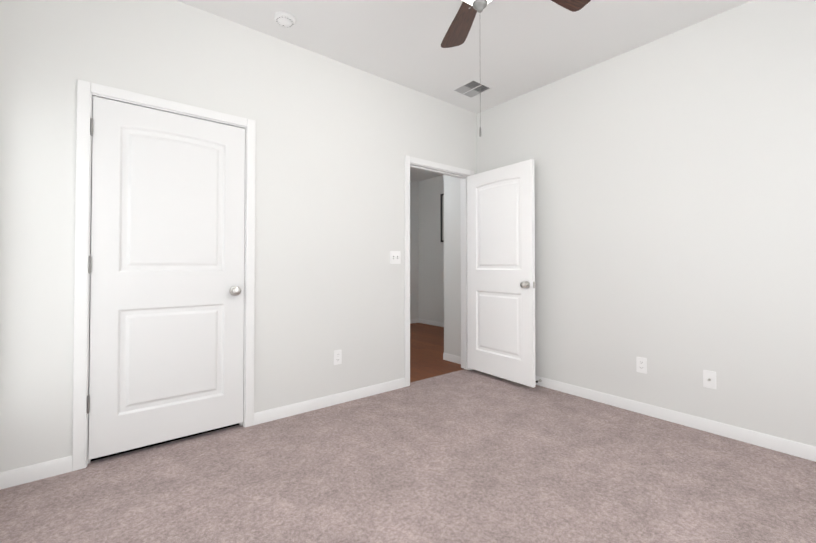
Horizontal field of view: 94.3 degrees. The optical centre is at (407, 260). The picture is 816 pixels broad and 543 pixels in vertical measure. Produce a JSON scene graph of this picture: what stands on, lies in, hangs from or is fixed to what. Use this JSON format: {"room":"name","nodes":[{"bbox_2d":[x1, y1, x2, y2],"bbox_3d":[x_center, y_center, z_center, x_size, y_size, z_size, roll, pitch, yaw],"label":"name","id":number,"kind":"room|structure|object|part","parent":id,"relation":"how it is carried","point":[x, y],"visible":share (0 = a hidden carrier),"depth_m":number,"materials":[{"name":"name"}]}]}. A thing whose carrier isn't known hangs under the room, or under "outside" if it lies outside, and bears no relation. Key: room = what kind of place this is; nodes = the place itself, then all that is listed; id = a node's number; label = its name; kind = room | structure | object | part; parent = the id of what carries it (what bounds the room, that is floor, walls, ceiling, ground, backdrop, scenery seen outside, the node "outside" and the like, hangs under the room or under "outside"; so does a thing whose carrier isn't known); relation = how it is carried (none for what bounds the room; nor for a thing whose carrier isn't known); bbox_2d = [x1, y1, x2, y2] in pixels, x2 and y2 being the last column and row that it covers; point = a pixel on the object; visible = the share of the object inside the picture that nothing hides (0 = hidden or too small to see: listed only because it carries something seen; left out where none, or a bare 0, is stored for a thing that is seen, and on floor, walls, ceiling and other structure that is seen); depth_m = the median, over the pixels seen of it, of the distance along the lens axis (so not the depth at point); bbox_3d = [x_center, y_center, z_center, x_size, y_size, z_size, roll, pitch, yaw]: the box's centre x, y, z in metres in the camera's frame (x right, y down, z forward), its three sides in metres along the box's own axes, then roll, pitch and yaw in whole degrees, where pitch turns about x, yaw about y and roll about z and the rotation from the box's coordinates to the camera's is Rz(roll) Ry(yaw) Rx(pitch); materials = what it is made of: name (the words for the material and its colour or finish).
{"room":"empty bedroom","nodes":[
{"label":"empty bedroom","id":0,"kind":"room"},
{"bbox_2d":[0,0,476,471],"bbox_3d":[-0.740,-0.236,2.994,3.720,2.765,0.120,1,-1,-39],"label":"wall","id":1,"kind":"structure","parent":0,"point":[336,142],"depth_m":2.67,"materials":[{"name":"white paint"}]},
{"bbox_2d":[0,456,71,489],"bbox_3d":[-1.920,1.091,1.946,0.292,0.080,0.013,1,-1,-39],"label":"baseboard","id":2,"kind":"structure","parent":1,"relation":"attached to","point":[25,474],"depth_m":1.94,"materials":[{"name":"white paint"}]},
{"bbox_2d":[72,79,255,470],"bbox_3d":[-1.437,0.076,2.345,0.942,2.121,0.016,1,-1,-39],"label":"trim","id":3,"kind":"structure","parent":1,"relation":"attached to","point":[85,89],"depth_m":2.08,"materials":[{"name":"white paint"}]},
{"bbox_2d":[87,96,244,459],"bbox_3d":[-1.456,0.094,2.362,0.820,2.014,0.167,1,-1,-39],"label":"closet door","id":4,"kind":"structure","parent":1,"relation":"in","point":[166,265],"depth_m":2.31,"materials":[{"name":"white paint"}]},
{"bbox_2d":[254,378,404,424],"bbox_3d":[-0.550,1.107,3.041,1.332,0.080,0.013,1,-1,-39],"label":"baseboard","id":5,"kind":"structure","parent":1,"relation":"attached to","point":[322,402],"depth_m":2.95,"materials":[{"name":"white paint"}]},
{"bbox_2d":[334,350,341,364],"bbox_3d":[-0.563,0.777,3.038,0.070,0.115,0.008,1,-1,-39],"label":"electrical outlet","id":6,"kind":"object","parent":1,"relation":"attached to","point":[337,357],"visible":1,"depth_m":3.04,"materials":[{"name":"white plastic"}]},
{"bbox_2d":[390,251,400,263],"bbox_3d":[-0.109,-0.027,3.404,0.116,0.115,0.022,1,-1,-39],"label":"light switch","id":7,"kind":"object","parent":1,"relation":"attached to","point":[395,257],"visible":1,"depth_m":3.41,"materials":[{"name":"white plastic"}]},
{"bbox_2d":[405,155,473,386],"bbox_3d":[0.302,0.098,3.811,0.942,2.121,0.136,1,-1,-39],"label":"door frame","id":8,"kind":"structure","parent":1,"relation":"attached to","point":[414,160],"depth_m":3.79,"materials":[{"name":"white paint"}]},
{"bbox_2d":[467,159,535,387],"bbox_3d":[0.873,0.114,3.678,0.167,2.014,0.820,1,-1,-36],"label":"hall door","id":9,"kind":"structure","parent":1,"relation":"in","point":[501,284],"depth_m":3.61,"materials":[{"name":"white paint"}]},
{"bbox_2d":[0,369,815,542],"bbox_3d":[0.406,1.186,1.635,3.840,0.120,3.520,1,-1,-39],"label":"floor carpet","id":10,"kind":"object","parent":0,"point":[467,456],"visible":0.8,"depth_m":1.93,"materials":[{"name":"carpet"}]},
{"bbox_2d":[410,180,417,318],"bbox_3d":[-1.339,-0.186,6.291,4.100,2.765,0.120,1,-1,-39],"label":"wall","id":11,"kind":"structure","parent":0,"point":[413,184],"depth_m":7.38,"materials":[{"name":"white paint"}]},
{"bbox_2d":[410,318,418,323],"bbox_3d":[-1.298,1.159,6.219,3.860,0.080,0.013,1,-1,-39],"label":"baseboard","id":12,"kind":"structure","parent":11,"relation":"attached to","point":[411,320],"depth_m":7.35,"materials":[{"name":"white paint"}]},
{"bbox_2d":[418,175,443,322],"bbox_3d":[1.049,-0.183,6.490,0.120,2.765,2.550,1,-1,-39],"label":"wall","id":13,"kind":"structure","parent":0,"point":[426,273],"depth_m":7.17,"materials":[{"name":"white paint"}]},
{"bbox_2d":[419,319,443,326],"bbox_3d":[0.972,1.163,6.459,0.013,0.080,2.390,1,-1,-39],"label":"baseboard","id":14,"kind":"structure","parent":13,"relation":"attached to","point":[435,323],"depth_m":7.11,"materials":[{"name":"white paint"}]},
{"bbox_2d":[440,194,443,241],"bbox_3d":[0.816,-0.778,6.677,0.022,0.880,0.680,1,-1,-39],"label":"framed picture","id":15,"kind":"object","parent":13,"relation":"attached to","point":[442,214],"visible":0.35,"depth_m":6.91,"materials":[{"name":"grey"}]},
{"bbox_2d":[410,323,463,382],"bbox_3d":[-0.437,1.241,5.140,4.100,0.116,3.010,1,-1,-39],"label":"floor","id":16,"kind":"structure","parent":0,"point":[426,350],"depth_m":4.74,"materials":[{"name":"brown wood"}]},
{"bbox_2d":[177,0,751,181],"bbox_3d":[0.115,-1.673,3.372,5.500,0.120,6.530,1,-1,-39],"label":"ceiling","id":17,"kind":"structure","parent":0,"point":[508,50],"depth_m":2.72,"materials":[{"name":"white paint"}]},
{"bbox_2d":[274,11,295,27],"bbox_3d":[-0.826,-1.605,2.540,0.138,0.040,0.138,1,-1,-39],"label":"smoke detector","id":18,"kind":"object","parent":17,"relation":"attached to","point":[284,19],"visible":1,"depth_m":2.51,"materials":[{"name":"white plastic"}]},
{"bbox_2d":[450,77,494,98],"bbox_3d":[0.602,-1.605,3.550,0.300,0.010,0.300,1,-1,-39],"label":"ceiling vent","id":19,"kind":"object","parent":17,"relation":"in","point":[473,87],"visible":1,"depth_m":3.54,"materials":[{"name":"white metal"}]},
{"bbox_2d":[441,0,590,136],"bbox_3d":[0.435,-1.166,1.785,1.084,1.181,1.085,-14,1,-9],"label":"ceiling fan","id":20,"kind":"object","parent":17,"relation":"hanging from","point":[457,33],"depth_m":2.01,"materials":[{"name":"brown wood"}]},
{"bbox_3d":[0.315,-1.194,1.658,0.304,0.144,0.304,1,-1,-39],"label":"glass","id":21,"kind":"part","parent":20,"relation":"part of","materials":[{"name":"white glass"}]},
{"bbox_3d":[0.315,-0.833,1.653,0.066,0.595,0.066,1,-1,-39],"label":"ceiling fan finial chain","id":22,"kind":"part","parent":20,"relation":"part of","materials":[{"name":"silver metal"}]},
{"bbox_3d":[0.722,-1.309,1.812,0.437,0.007,0.152,0,-15,-27],"label":"ceiling fan blade","id":23,"kind":"part","parent":20,"relation":"part of","materials":[{"name":"brown wood"}]},
{"bbox_2d":[444,0,815,446],"bbox_3d":[1.715,-0.236,2.997,0.120,2.765,3.980,1,-1,-39],"label":"wall","id":24,"kind":"structure","parent":0,"point":[675,205],"depth_m":2.65,"materials":[{"name":"white paint"}]},
{"bbox_2d":[443,353,460,363],"bbox_3d":[0.521,1.131,4.366,0.013,0.080,0.344,1,-1,-39],"label":"baseboard","id":25,"kind":"structure","parent":24,"relation":"attached to","point":[451,358],"depth_m":4.38,"materials":[{"name":"white paint"}]},
{"bbox_2d":[636,357,646,373],"bbox_3d":[1.749,0.784,2.837,0.008,0.115,0.070,1,-1,-39],"label":"electrical outlet","id":26,"kind":"object","parent":24,"relation":"attached to","point":[641,364],"visible":1,"depth_m":2.83,"materials":[{"name":"white plastic"}]},
{"bbox_2d":[535,375,815,461],"bbox_3d":[1.778,1.104,2.790,0.013,0.080,3.310,1,-1,-39],"label":"baseboard","id":27,"kind":"structure","parent":24,"relation":"attached to","point":[801,450],"depth_m":2.58,"materials":[{"name":"white paint"}]},
{"bbox_2d":[703,370,715,388],"bbox_3d":[2.001,0.791,2.514,0.017,0.115,0.070,1,-1,-39],"label":"outlet","id":28,"kind":"object","parent":24,"relation":"attached to","point":[709,379],"visible":1,"depth_m":2.52,"materials":[{"name":"white plastic"}]}
]}

